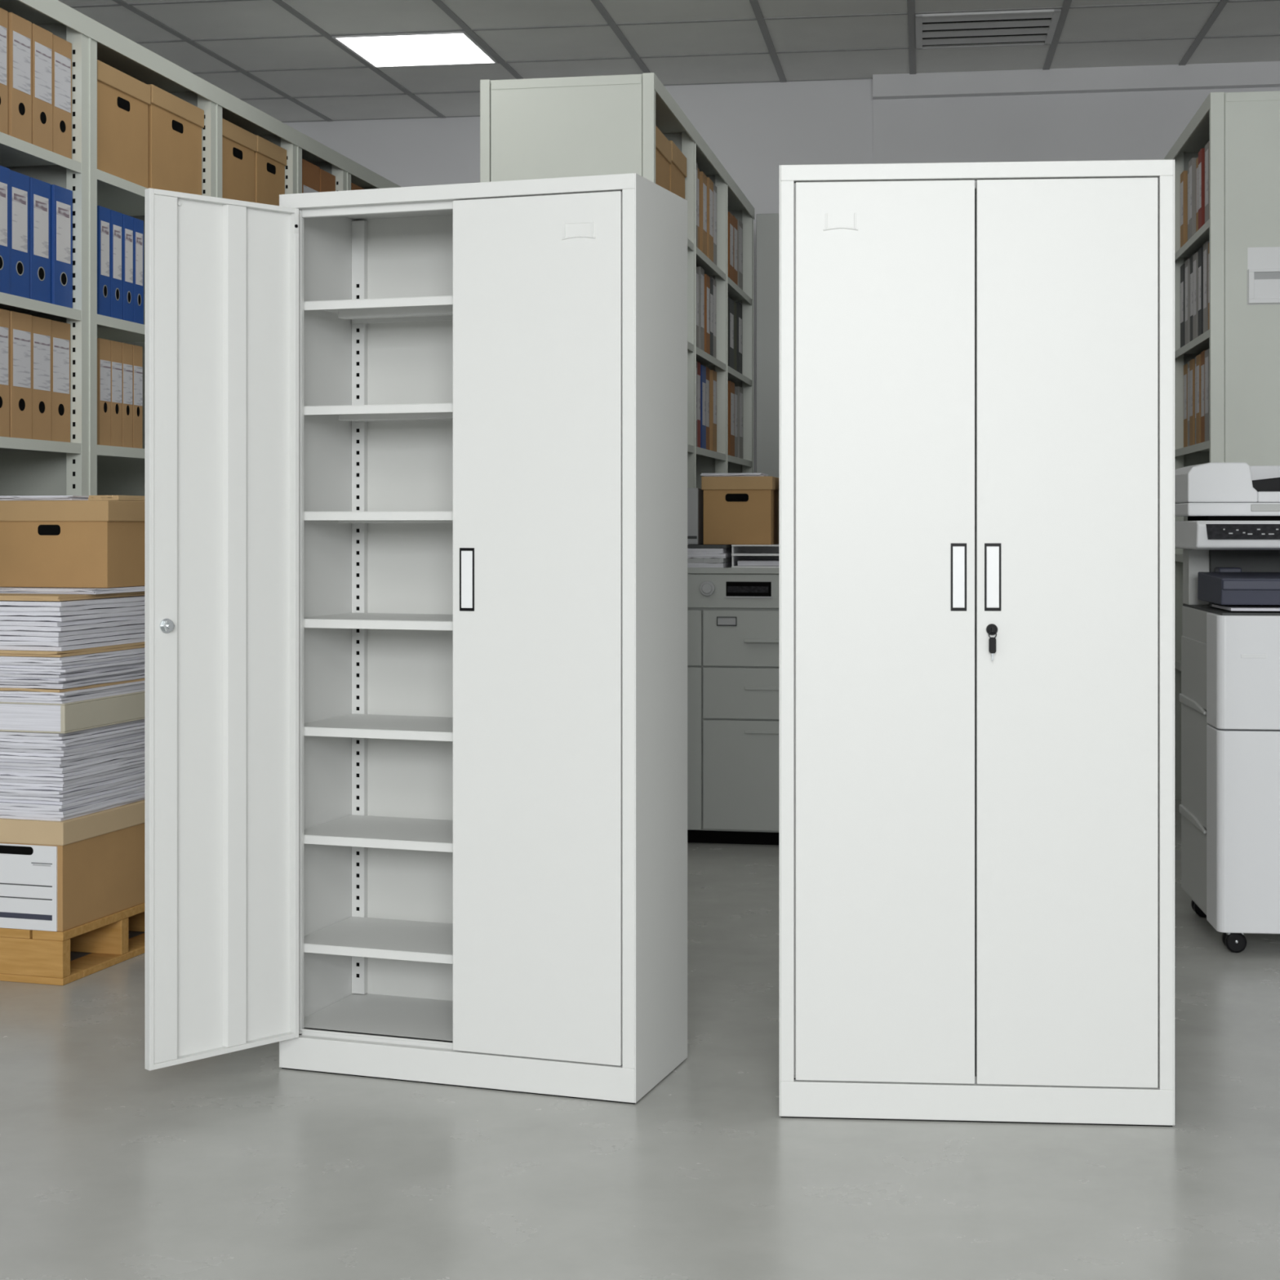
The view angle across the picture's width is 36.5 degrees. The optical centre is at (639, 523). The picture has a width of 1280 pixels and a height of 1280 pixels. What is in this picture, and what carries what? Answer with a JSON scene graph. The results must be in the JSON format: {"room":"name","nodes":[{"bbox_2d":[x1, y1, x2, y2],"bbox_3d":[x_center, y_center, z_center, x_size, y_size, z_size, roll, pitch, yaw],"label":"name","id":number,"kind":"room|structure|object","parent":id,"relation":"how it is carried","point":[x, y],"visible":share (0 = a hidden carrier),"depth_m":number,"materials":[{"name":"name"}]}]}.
{"room":"file storage room","nodes":[
{"label":"file storage room","id":0,"kind":"room"},
{"bbox_2d":[283,116,479,186],"bbox_3d":[-2.456,-0.677,11.400,4.550,3.600,0.200,0,0,8],"label":"wall","id":1,"kind":"structure","parent":0,"point":[435,151],"depth_m":11.13,"materials":[{"name":"paint"}]},
{"bbox_2d":[0,799,1279,1279],"bbox_3d":[0.000,1.183,4.000,14.000,0.120,20.000,0,0,0],"label":"floor","id":2,"kind":"structure","parent":0,"point":[238,1165],"depth_m":3.38,"materials":[{"name":"concrete"}]},
{"bbox_2d":[0,902,144,985],"bbox_3d":[-1.466,1.058,5.141,0.370,0.130,0.790,0,0,17],"label":"wooden pallet","id":3,"kind":"object","parent":2,"relation":"on","point":[26,956],"visible":0.38,"depth_m":4.76,"materials":[{"name":"brown wood"}]},
{"bbox_2d":[0,799,144,931],"bbox_3d":[-1.469,0.859,5.133,0.370,0.268,0.775,0,0,17],"label":"box","id":4,"kind":"object","parent":3,"relation":"on","point":[64,875],"visible":0.59,"depth_m":4.76,"materials":[{"name":"brown cardboard"}]},
{"bbox_2d":[0,719,144,821],"bbox_3d":[-1.477,0.619,5.101,0.370,0.213,0.711,0,0,16],"label":"paper stack","id":5,"kind":"object","parent":4,"relation":"on","point":[44,776],"visible":0.59,"depth_m":4.77,"materials":[{"name":"white paper"}]},
{"bbox_2d":[0,690,144,733],"bbox_3d":[-1.474,0.475,5.094,0.362,0.072,0.686,0,0,16],"label":"volume","id":6,"kind":"object","parent":5,"relation":"on","point":[15,717],"visible":0.51,"depth_m":4.76,"materials":[{"name":"white paper"}]},
{"bbox_2d":[0,647,144,703],"bbox_3d":[-1.474,0.383,5.098,0.374,0.112,0.711,0,0,16],"label":"paper stack","id":7,"kind":"object","parent":6,"relation":"on","point":[23,679],"visible":0.59,"depth_m":4.76,"materials":[{"name":"white paper"}]},
{"bbox_2d":[0,641,144,657],"bbox_3d":[-1.480,0.319,5.100,0.355,0.014,0.704,0,0,16],"label":"document folder","id":8,"kind":"object","parent":7,"relation":"on","point":[136,645],"visible":0.38,"depth_m":4.77,"materials":[{"name":"white paper"}]},
{"bbox_2d":[0,595,144,651],"bbox_3d":[-1.480,0.252,5.104,0.357,0.119,0.699,0,0,16],"label":"paper stack","id":9,"kind":"object","parent":8,"relation":"on","point":[73,624],"visible":0.64,"depth_m":4.78,"materials":[{"name":"white paper"}]},
{"bbox_2d":[0,591,144,600],"bbox_3d":[-1.461,0.184,5.096,0.279,0.012,0.658,0,0,17],"label":"document folder","id":10,"kind":"object","parent":9,"relation":"on","point":[3,597],"visible":0.44,"depth_m":4.81,"materials":[{"name":"white paper"}]},
{"bbox_2d":[0,586,144,594],"bbox_3d":[-1.451,0.172,5.166,0.341,0.012,0.546,0,0,17],"label":"paper stack","id":11,"kind":"object","parent":10,"relation":"on","point":[133,588],"visible":0.46,"depth_m":4.92,"materials":[{"name":"white paper"}]},
{"bbox_2d":[0,500,144,587],"bbox_3d":[-1.447,0.053,5.213,0.350,0.223,0.500,0,0,17],"label":"box","id":12,"kind":"object","parent":11,"relation":"on","point":[51,544],"visible":0.8,"depth_m":4.98,"materials":[{"name":"brown cardboard"}]},
{"bbox_2d":[0,495,88,500],"bbox_3d":[-1.512,-0.066,5.190,0.235,0.012,0.391,0,0,16],"label":"paper stack","id":13,"kind":"object","parent":12,"relation":"on","point":[2,497],"visible":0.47,"depth_m":5.01,"materials":[{"name":"paper"}]},
{"bbox_2d":[88,495,144,501],"bbox_3d":[-1.326,-0.066,5.176,0.092,0.013,0.384,0,0,17],"label":"document folder","id":14,"kind":"object","parent":12,"relation":"on","point":[136,498],"visible":0.51,"depth_m":5.00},
{"bbox_2d":[0,0,400,496],"bbox_3d":[-1.588,-0.176,6.955,0.466,2.598,4.487,0,0,11],"label":"shelving unit","id":15,"kind":"object","parent":2,"relation":"on","point":[81,466],"visible":0.12,"depth_m":5.70,"materials":[{"name":"grey metal"}]},
{"bbox_2d":[0,7,8,134],"bbox_3d":[-1.874,-1.219,5.245,0.301,0.345,0.110,0,0,11],"label":"binder","id":16,"kind":"object","parent":15,"relation":"on","point":[3,13],"visible":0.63,"depth_m":5.25,"materials":[{"name":"brown cardboard"}]},
{"bbox_2d":[0,308,9,437],"bbox_3d":[-1.870,-0.406,5.244,0.301,0.345,0.110,0,0,11],"label":"binder","id":17,"kind":"object","parent":15,"relation":"on","point":[4,314],"visible":0.91,"depth_m":5.24,"materials":[{"name":"brown cardboard"}]},
{"bbox_2d":[0,165,9,293],"bbox_3d":[-1.869,-0.791,5.244,0.302,0.345,0.110,0,0,11],"label":"binder","id":18,"kind":"object","parent":15,"relation":"on","point":[4,171],"visible":0.96,"depth_m":5.24,"materials":[{"name":"blue"}]},
{"bbox_2d":[9,169,29,298],"bbox_3d":[-1.852,-0.791,5.362,0.302,0.345,0.110,0,0,11],"label":"binder","id":19,"kind":"object","parent":15,"relation":"on","point":[19,183],"visible":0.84,"depth_m":5.33,"materials":[{"name":"blue"}]},
{"bbox_2d":[8,12,31,143],"bbox_3d":[-1.846,-1.219,5.361,0.301,0.345,0.110,0,0,11],"label":"binder","id":20,"kind":"object","parent":15,"relation":"on","point":[20,29],"visible":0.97,"depth_m":5.32,"materials":[{"name":"brown cardboard"}]},
{"bbox_2d":[9,311,31,439],"bbox_3d":[-1.846,-0.406,5.361,0.301,0.345,0.110,0,0,11],"label":"binder","id":21,"kind":"object","parent":15,"relation":"on","point":[20,324],"visible":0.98,"depth_m":5.32,"materials":[{"name":"brown cardboard"}]},
{"bbox_2d":[29,177,50,303],"bbox_3d":[-1.829,-0.791,5.480,0.302,0.345,0.110,0,0,11],"label":"binder","id":22,"kind":"object","parent":15,"relation":"on","point":[39,190],"visible":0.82,"depth_m":5.44,"materials":[{"name":"blue"}]},
{"bbox_2d":[31,315,51,440],"bbox_3d":[-1.827,-0.406,5.479,0.301,0.345,0.110,0,0,11],"label":"binder","id":23,"kind":"object","parent":15,"relation":"on","point":[41,326],"visible":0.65,"depth_m":5.45,"materials":[{"name":"brown cardboard"}]},
{"bbox_2d":[31,23,53,151],"bbox_3d":[-1.823,-1.219,5.479,0.301,0.345,0.110,0,0,11],"label":"binder","id":24,"kind":"object","parent":15,"relation":"on","point":[42,38],"visible":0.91,"depth_m":5.44,"materials":[{"name":"brown cardboard"}]},
{"bbox_2d":[51,320,70,442],"bbox_3d":[-1.808,-0.406,5.598,0.301,0.345,0.110,0,0,11],"label":"binder","id":25,"kind":"object","parent":15,"relation":"on","point":[60,331],"visible":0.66,"depth_m":5.57,"materials":[{"name":"brown cardboard"}]},
{"bbox_2d":[50,184,72,308],"bbox_3d":[-1.801,-0.791,5.596,0.302,0.345,0.110,0,0,11],"label":"binder","id":26,"kind":"object","parent":15,"relation":"on","point":[61,198],"visible":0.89,"depth_m":5.56,"materials":[{"name":"blue plastic"}]},
{"bbox_2d":[53,34,71,159],"bbox_3d":[-1.804,-1.219,5.597,0.301,0.345,0.110,0,0,11],"label":"binder","id":27,"kind":"object","parent":15,"relation":"on","point":[62,49],"visible":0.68,"depth_m":5.57,"materials":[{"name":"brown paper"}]},
{"bbox_2d":[97,205,110,316],"bbox_3d":[-1.754,-0.784,5.859,0.302,0.331,0.073,0,0,11],"label":"binder","id":28,"kind":"object","parent":15,"relation":"on","point":[103,213],"visible":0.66,"depth_m":5.82,"materials":[{"name":"blue"}]},
{"bbox_2d":[97,337,111,445],"bbox_3d":[-1.754,-0.394,5.862,0.301,0.321,0.071,0,0,11],"label":"binder","id":29,"kind":"object","parent":15,"relation":"on","point":[104,346],"visible":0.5,"depth_m":5.83,"materials":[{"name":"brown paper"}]},
{"bbox_2d":[110,209,122,319],"bbox_3d":[-1.739,-0.784,5.939,0.302,0.331,0.073,0,0,11],"label":"binder","id":30,"kind":"object","parent":15,"relation":"on","point":[116,218],"visible":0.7,"depth_m":5.90,"materials":[{"name":"blue cardboard"}]},
{"bbox_2d":[111,340,122,446],"bbox_3d":[-1.740,-0.394,5.936,0.301,0.321,0.069,0,0,11],"label":"binder","id":31,"kind":"object","parent":15,"relation":"on","point":[116,347],"visible":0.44,"depth_m":5.90,"materials":[{"name":"brown cardboard"}]},
{"bbox_2d":[97,59,150,188],"bbox_3d":[-1.763,-1.213,5.978,0.380,0.333,0.357,0,0,11],"label":"box","id":32,"kind":"object","parent":15,"relation":"on","point":[123,100],"visible":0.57,"depth_m":5.93,"materials":[{"name":"brown cardboard"}]},
{"bbox_2d":[121,342,132,447],"bbox_3d":[-1.725,-0.394,6.009,0.301,0.321,0.066,0,0,11],"label":"binder","id":33,"kind":"object","parent":15,"relation":"on","point":[126,348],"visible":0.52,"depth_m":5.97,"materials":[{"name":"brown cardboard"}]},
{"bbox_2d":[122,213,133,322],"bbox_3d":[-1.724,-0.784,6.015,0.302,0.331,0.069,0,0,11],"label":"binder","id":34,"kind":"object","parent":15,"relation":"on","point":[127,221],"visible":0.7,"depth_m":5.98,"materials":[{"name":"blue"}]},
{"bbox_2d":[132,344,142,448],"bbox_3d":[-1.712,-0.394,6.078,0.301,0.321,0.062,0,0,11],"label":"binder","id":35,"kind":"object","parent":15,"relation":"on","point":[137,351],"visible":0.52,"depth_m":6.04,"materials":[{"name":"brown cardboard"}]},
{"bbox_2d":[133,217,143,324],"bbox_3d":[-1.710,-0.784,6.085,0.302,0.331,0.064,0,0,11],"label":"binder","id":36,"kind":"object","parent":15,"relation":"on","point":[138,224],"visible":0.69,"depth_m":6.05,"materials":[{"name":"blue"}]},
{"bbox_2d":[146,84,204,195],"bbox_3d":[-1.688,-1.217,6.358,0.380,0.342,0.397,0,0,11],"label":"box","id":37,"kind":"object","parent":15,"relation":"on","point":[175,125],"visible":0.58,"depth_m":6.29,"materials":[{"name":"brown cardboard"}]},
{"bbox_2d":[222,118,256,202],"bbox_3d":[-1.593,-1.220,6.844,0.380,0.347,0.317,0,0,11],"label":"box","id":38,"kind":"object","parent":15,"relation":"on","point":[238,144],"visible":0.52,"depth_m":6.80,"materials":[{"name":"brown cardboard"}]},
{"bbox_2d":[254,135,286,205],"bbox_3d":[-1.533,-1.221,7.148,0.380,0.350,0.284,0,0,11],"label":"box","id":39,"kind":"object","parent":15,"relation":"on","point":[270,158],"visible":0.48,"depth_m":7.09,"materials":[{"name":"brown cardboard"}]},
{"bbox_2d":[302,159,319,193],"bbox_3d":[-1.422,-1.222,7.557,0.301,0.352,0.182,0,0,11],"label":"box","id":40,"kind":"object","parent":15,"relation":"on","point":[310,171],"visible":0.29,"depth_m":7.52,"materials":[{"name":"brown cardboard"}]},
{"bbox_2d":[320,168,335,191],"bbox_3d":[-1.386,-1.220,7.739,0.301,0.349,0.166,0,0,11],"label":"box","id":41,"kind":"object","parent":15,"relation":"on","point":[327,180],"visible":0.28,"depth_m":7.70,"materials":[{"name":"brown"}]},
{"bbox_2d":[144,173,687,1104],"bbox_3d":[-0.428,0.223,3.898,0.894,1.800,0.657,0,0,19],"label":"storage cabinet","id":42,"kind":"object","parent":2,"relation":"on","point":[415,457],"visible":1,"depth_m":3.85,"materials":[{"name":"white metal"}]},
{"bbox_2d":[303,916,453,964],"bbox_3d":[-0.319,0.881,4.037,0.766,0.024,0.281,0,0,19],"label":"shelf","id":43,"kind":"object","parent":42,"relation":"attached to","point":[418,939],"depth_m":4.07,"materials":[{"name":"white metal"}]},
{"bbox_2d":[303,814,453,852],"bbox_3d":[-0.319,0.656,4.037,0.766,0.024,0.281,0,0,19],"label":"shelf","id":44,"kind":"object","parent":42,"relation":"attached to","point":[430,833],"depth_m":4.06,"materials":[{"name":"white metal"}]},
{"bbox_2d":[303,713,453,741],"bbox_3d":[-0.319,0.433,4.037,0.766,0.024,0.281,0,0,19],"label":"shelf","id":45,"kind":"object","parent":42,"relation":"attached to","point":[317,726],"depth_m":4.04,"materials":[{"name":"white metal"}]},
{"bbox_2d":[303,613,453,630],"bbox_3d":[-0.319,0.209,4.037,0.766,0.024,0.281,0,0,19],"label":"shelf","id":46,"kind":"object","parent":42,"relation":"attached to","point":[312,621],"depth_m":4.00,"materials":[{"name":"white metal"}]},
{"bbox_2d":[303,511,453,523],"bbox_3d":[-0.319,-0.013,4.037,0.766,0.024,0.281,0,0,19],"label":"shelf","id":47,"kind":"object","parent":42,"relation":"attached to","point":[309,517],"depth_m":3.98,"materials":[{"name":"white metal"}]},
{"bbox_2d":[303,403,453,422],"bbox_3d":[-0.319,-0.231,4.037,0.766,0.024,0.281,0,0,19],"label":"shelf","id":48,"kind":"object","parent":42,"relation":"attached to","point":[313,412],"depth_m":4.03,"materials":[{"name":"white metal"}]},
{"bbox_2d":[303,295,453,324],"bbox_3d":[-0.319,-0.447,4.037,0.766,0.024,0.281,0,0,19],"label":"shelf","id":49,"kind":"object","parent":42,"relation":"attached to","point":[422,309],"depth_m":4.07,"materials":[{"name":"white metal"}]},
{"bbox_2d":[480,72,754,553],"bbox_3d":[0.003,-0.205,8.073,0.610,2.656,2.896,0,0,10],"label":"shelving unit","id":50,"kind":"object","parent":2,"relation":"on","point":[568,126],"visible":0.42,"depth_m":6.70,"materials":[{"name":"grey metal"}]},
{"bbox_2d":[655,125,671,191],"bbox_3d":[-0.102,-1.240,6.927,0.360,0.308,0.462,0,0,10],"label":"box","id":51,"kind":"object","parent":50,"relation":"on","point":[663,146],"visible":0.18,"depth_m":6.94,"materials":[{"name":"brown cardboard"}]},
{"bbox_2d":[668,140,686,199],"bbox_3d":[-0.027,-1.248,7.343,0.360,0.323,0.352,0,0,10],"label":"box","id":52,"kind":"object","parent":50,"relation":"on","point":[677,168],"visible":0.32,"depth_m":7.29,"materials":[{"name":"brown cardboard"}]},
{"bbox_2d":[697,266,704,351],"bbox_3d":[0.121,-0.874,8.040,0.281,0.360,0.107,0,0,10],"label":"document folder","id":53,"kind":"object","parent":50,"relation":"on","point":[701,272],"visible":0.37,"depth_m":7.99,"materials":[{"name":"grey"}]},
{"bbox_2d":[699,171,706,256],"bbox_3d":[0.133,-1.271,8.111,0.281,0.370,0.124,0,0,10],"label":"document folder","id":54,"kind":"object","parent":50,"relation":"on","point":[703,178],"visible":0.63,"depth_m":8.04,"materials":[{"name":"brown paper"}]},
{"bbox_2d":[700,364,706,448],"bbox_3d":[0.129,-0.480,8.111,0.281,0.355,0.118,0,0,10],"label":"document folder","id":55,"kind":"object","parent":50,"relation":"on","point":[703,369],"visible":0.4,"depth_m":8.06,"materials":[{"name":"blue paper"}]},
{"bbox_2d":[704,274,710,354],"bbox_3d":[0.148,-0.867,8.159,0.281,0.345,0.106,0,0,10],"label":"document folder","id":56,"kind":"object","parent":50,"relation":"on","point":[707,279],"visible":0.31,"depth_m":8.11,"materials":[{"name":"brown"}]},
{"bbox_2d":[706,177,713,262],"bbox_3d":[0.165,-1.271,8.250,0.281,0.370,0.131,0,0,10],"label":"document folder","id":57,"kind":"object","parent":50,"relation":"on","point":[709,183],"visible":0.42,"depth_m":8.18,"materials":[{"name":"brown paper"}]},
{"bbox_2d":[709,369,716,451],"bbox_3d":[0.185,-0.480,8.391,0.281,0.355,0.127,0,0,10],"label":"document folder","id":58,"kind":"object","parent":50,"relation":"on","point":[713,375],"visible":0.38,"depth_m":8.31,"materials":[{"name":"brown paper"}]},
{"bbox_2d":[728,297,733,368],"bbox_3d":[0.286,-0.864,8.972,0.281,0.340,0.152,0,0,10],"label":"document folder","id":59,"kind":"object","parent":50,"relation":"on","point":[731,303],"visible":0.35,"depth_m":8.91,"materials":[{"name":"grey"}]},
{"bbox_2d":[728,211,733,281],"bbox_3d":[0.285,-1.256,8.972,0.281,0.340,0.143,0,0,10],"label":"document folder","id":60,"kind":"object","parent":50,"relation":"on","point":[731,218],"visible":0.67,"depth_m":8.92,"materials":[{"name":"brown"}]},
{"bbox_2d":[728,380,734,456],"bbox_3d":[0.289,-0.477,8.971,0.281,0.350,0.157,0,0,10],"label":"document folder","id":61,"kind":"object","parent":50,"relation":"on","point":[731,384],"visible":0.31,"depth_m":8.89,"materials":[{"name":"brown"}]},
{"bbox_2d":[735,301,742,373],"bbox_3d":[0.344,-0.874,9.318,0.281,0.360,0.150,0,0,10],"label":"document folder","id":62,"kind":"object","parent":50,"relation":"on","point":[739,306],"visible":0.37,"depth_m":9.24,"materials":[{"name":"grey"}]},
{"bbox_2d":[734,386,742,458],"bbox_3d":[0.347,-0.477,9.317,0.281,0.350,0.141,0,0,10],"label":"document folder","id":63,"kind":"object","parent":50,"relation":"on","point":[739,388],"visible":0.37,"depth_m":9.24,"materials":[{"name":"grey"}]},
{"bbox_2d":[736,218,742,290],"bbox_3d":[0.345,-1.266,9.317,0.281,0.360,0.156,0,0,10],"label":"document folder","id":64,"kind":"object","parent":50,"relation":"on","point":[740,224],"visible":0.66,"depth_m":9.26,"materials":[{"name":"grey"}]},
{"bbox_2d":[687,566,778,844],"bbox_3d":[0.637,0.639,6.900,0.928,0.968,0.452,0,0,10],"label":"base cabinet","id":65,"kind":"object","parent":2,"relation":"on","point":[733,613],"visible":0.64,"depth_m":6.75,"materials":[{"name":"grey metal"}]},
{"bbox_2d":[687,566,778,573],"bbox_3d":[0.638,0.165,6.908,0.928,0.020,0.436,0,0,10],"label":"countertop","id":66,"kind":"structure","parent":65,"relation":"on","point":[728,570],"depth_m":6.74,"materials":[{"name":"grey metal"}]},
{"bbox_2d":[687,547,732,568],"bbox_3d":[0.258,0.121,6.952,0.143,0.067,0.346,0,0,10],"label":"paper stack","id":67,"kind":"object","parent":66,"relation":"on","point":[699,557],"visible":0.87,"depth_m":6.79,"materials":[{"name":"grey paper"}]},
{"bbox_2d":[687,543,732,548],"bbox_3d":[0.262,0.081,6.958,0.149,0.011,0.331,0,0,10],"label":"document folder","id":68,"kind":"object","parent":67,"relation":"on","point":[717,546],"visible":0.64,"depth_m":6.80,"materials":[{"name":"grey"}]},
{"bbox_2d":[687,488,703,544],"bbox_3d":[0.201,-0.025,6.994,0.052,0.200,0.241,0,0,10],"label":"magazine file","id":69,"kind":"object","parent":68,"relation":"on","point":[695,495],"visible":0.59,"depth_m":6.88,"materials":[{"name":"grey plastic"}]},
{"bbox_2d":[731,543,778,568],"bbox_3d":[0.447,0.115,6.920,0.199,0.080,0.340,0,0,10],"label":"document tray","id":70,"kind":"object","parent":66,"relation":"on","point":[744,556],"visible":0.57,"depth_m":6.82,"materials":[{"name":"white plastic"}]},
{"bbox_2d":[701,475,778,544],"bbox_3d":[0.364,-0.045,6.960,0.252,0.240,0.270,0,0,10],"label":"box","id":71,"kind":"object","parent":70,"relation":"on","point":[738,510],"visible":0.94,"depth_m":6.83,"materials":[{"name":"brown cardboard"}]},
{"bbox_2d":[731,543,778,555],"bbox_3d":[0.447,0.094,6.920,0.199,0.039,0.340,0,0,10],"label":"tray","id":72,"kind":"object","parent":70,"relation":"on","point":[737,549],"depth_m":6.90,"materials":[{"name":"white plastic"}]},
{"bbox_2d":[755,213,778,477],"bbox_3d":[0.867,-0.186,9.558,0.550,2.618,0.500,0,0,8],"label":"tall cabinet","id":73,"kind":"object","parent":2,"relation":"on","point":[766,224],"visible":0.16,"depth_m":9.34,"materials":[{"name":"grey metal"}]},
{"bbox_2d":[778,159,1174,1126],"bbox_3d":[0.641,0.223,3.800,0.734,1.800,0.348,0,0,4],"label":"storage cabinet","id":74,"kind":"object","parent":2,"relation":"on","point":[976,360],"visible":1,"depth_m":3.64,"materials":[{"name":"white metal"}]},
{"bbox_2d":[1164,90,1279,799],"bbox_3d":[2.460,-0.199,7.793,0.626,2.644,2.017,0,0,8],"label":"shelving unit","id":75,"kind":"object","parent":2,"relation":"on","point":[1242,130],"visible":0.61,"depth_m":6.83,"materials":[{"name":"grey metal"}]},
{"bbox_2d":[1180,263,1184,347],"bbox_3d":[2.327,-0.868,7.813,0.281,0.350,0.102,0,0,8],"label":"document folder","id":76,"kind":"object","parent":75,"relation":"on","point":[1182,267],"visible":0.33,"depth_m":7.82,"materials":[{"name":"grey"}]},
{"bbox_2d":[1180,170,1187,248],"bbox_3d":[2.326,-1.251,7.813,0.281,0.330,0.091,0,0,8],"label":"document folder","id":77,"kind":"object","parent":75,"relation":"on","point":[1184,175],"visible":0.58,"depth_m":7.79,"materials":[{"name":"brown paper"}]},
{"bbox_2d":[1183,363,1187,447],"bbox_3d":[2.339,-0.469,7.812,0.281,0.345,0.101,0,0,8],"label":"document folder","id":78,"kind":"object","parent":75,"relation":"on","point":[1185,366],"visible":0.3,"depth_m":7.81,"materials":[{"name":"brown paper"}]},
{"bbox_2d":[1184,258,1190,345],"bbox_3d":[2.313,-0.870,7.703,0.281,0.355,0.091,0,0,8],"label":"document folder","id":79,"kind":"object","parent":75,"relation":"on","point":[1187,264],"visible":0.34,"depth_m":7.69,"materials":[{"name":"grey cardboard"}]},
{"bbox_2d":[1189,359,1195,445],"bbox_3d":[2.301,-0.469,7.593,0.281,0.345,0.094,0,0,8],"label":"document folder","id":80,"kind":"object","parent":75,"relation":"on","point":[1192,362],"visible":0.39,"depth_m":7.58,"materials":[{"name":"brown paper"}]},
{"bbox_2d":[1188,157,1197,239],"bbox_3d":[2.298,-1.256,7.593,0.281,0.340,0.091,0,0,8],"label":"document folder","id":81,"kind":"object","parent":75,"relation":"on","point":[1192,163],"visible":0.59,"depth_m":7.57,"materials":[{"name":"grey"}]},
{"bbox_2d":[1192,252,1198,339],"bbox_3d":[2.283,-0.868,7.483,0.281,0.350,0.097,0,0,8],"label":"document folder","id":82,"kind":"object","parent":75,"relation":"on","point":[1195,257],"visible":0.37,"depth_m":7.47,"materials":[{"name":"grey"}]},
{"bbox_2d":[1195,354,1200,444],"bbox_3d":[2.264,-0.469,7.374,0.281,0.345,0.090,0,0,8],"label":"document folder","id":83,"kind":"object","parent":75,"relation":"on","point":[1197,357],"visible":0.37,"depth_m":7.37,"materials":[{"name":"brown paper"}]},
{"bbox_2d":[1198,246,1203,336],"bbox_3d":[2.271,-0.870,7.373,0.281,0.355,0.089,0,0,8],"label":"document folder","id":84,"kind":"object","parent":75,"relation":"on","point":[1201,250],"visible":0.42,"depth_m":7.36,"materials":[{"name":"grey"}]},
{"bbox_2d":[1198,147,1204,229],"bbox_3d":[2.272,-1.254,7.373,0.281,0.335,0.090,0,0,8],"label":"document folder","id":85,"kind":"object","parent":75,"relation":"on","point":[1202,153],"visible":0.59,"depth_m":7.36,"materials":[{"name":"red"}]},
{"bbox_2d":[1200,350,1205,442],"bbox_3d":[2.251,-0.472,7.264,0.281,0.350,0.092,0,0,8],"label":"document folder","id":86,"kind":"object","parent":75,"relation":"on","point":[1202,353],"visible":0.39,"depth_m":7.27,"materials":[{"name":"brown"}]},
{"bbox_2d":[1203,240,1208,333],"bbox_3d":[2.259,-0.873,7.262,0.281,0.360,0.094,0,0,8],"label":"document folder","id":87,"kind":"object","parent":75,"relation":"on","point":[1206,244],"visible":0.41,"depth_m":7.25,"materials":[{"name":"grey"}]},
{"bbox_2d":[1204,348,1208,441],"bbox_3d":[2.233,-0.469,7.154,0.281,0.345,0.093,0,0,8],"label":"document folder","id":88,"kind":"object","parent":75,"relation":"on","point":[1206,352],"visible":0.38,"depth_m":7.16,"materials":[{"name":"brown"}]},
{"bbox_2d":[1204,141,1208,222],"bbox_3d":[2.265,-1.256,7.262,0.281,0.340,0.096,0,0,8],"label":"document folder","id":89,"kind":"object","parent":75,"relation":"on","point":[1206,146],"visible":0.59,"depth_m":7.27,"materials":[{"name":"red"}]},
{"bbox_2d":[1174,462,1279,952],"bbox_3d":[1.828,0.476,5.302,0.665,1.294,0.602,0,0,6],"label":"photocopier","id":90,"kind":"object","parent":2,"relation":"on","point":[1229,697],"visible":0.98,"depth_m":5.12,"materials":[{"name":"white plastic"}]},
{"bbox_2d":[1198,572,1279,604],"bbox_3d":[1.841,0.175,5.223,0.601,0.078,0.355,0,0,6],"label":"paper tray","id":91,"kind":"object","parent":90,"relation":"on","point":[1218,588],"depth_m":5.09,"materials":[{"name":"grey plastic"}]},
{"bbox_2d":[1249,465,1279,479],"bbox_3d":[1.928,-0.126,5.513,0.490,0.079,0.160,0,0,6],"label":"tray","id":92,"kind":"object","parent":90,"relation":"on","point":[1260,472],"depth_m":5.45,"materials":[{"name":"white"}]},
{"bbox_2d":[57,0,1279,122],"bbox_3d":[-1.167,-2.075,2.749,15.000,0.635,16.892,0,0,8],"label":"ceiling","id":93,"kind":"structure","parent":0,"point":[281,58],"depth_m":9.09,"materials":[{"name":"tile"}]},
{"bbox_2d":[331,31,498,67],"bbox_3d":[-1.060,-2.260,9.257,0.631,0.034,0.702,0,0,8],"label":"recessed light","id":94,"kind":"object","parent":93,"relation":"in","point":[438,48],"visible":1,"depth_m":9.24,"materials":[{"name":"white plastic"}]},
{"bbox_2d":[915,8,1061,49],"bbox_3d":[1.580,-2.258,8.872,0.631,0.038,0.702,0,0,8],"label":"ceiling vent","id":95,"kind":"object","parent":93,"relation":"in","point":[1026,27],"visible":1,"depth_m":8.86,"materials":[{"name":"silver metal"}]},
{"bbox_2d":[664,79,872,472],"bbox_3d":[3.178,-0.677,9.843,7.450,3.600,0.200,0,0,8],"label":"wall","id":96,"kind":"structure","parent":0,"point":[754,129],"depth_m":10.10,"materials":[{"name":"paint"}]},
{"bbox_2d":[872,87,1279,163],"bbox_3d":[3.432,-0.530,9.690,4.504,3.307,0.032,0,0,8],"label":"wall","id":97,"kind":"structure","parent":96,"relation":"attached to","point":[1126,125],"depth_m":9.88,"materials":[{"name":"paint"}]},
{"bbox_2d":[872,61,1279,99],"bbox_3d":[3.427,-2.241,9.655,4.504,0.114,0.101,0,0,8],"label":"ceiling beam","id":98,"kind":"structure","parent":96,"relation":"attached to","point":[1262,73],"depth_m":9.79,"materials":[{"name":"paint"}]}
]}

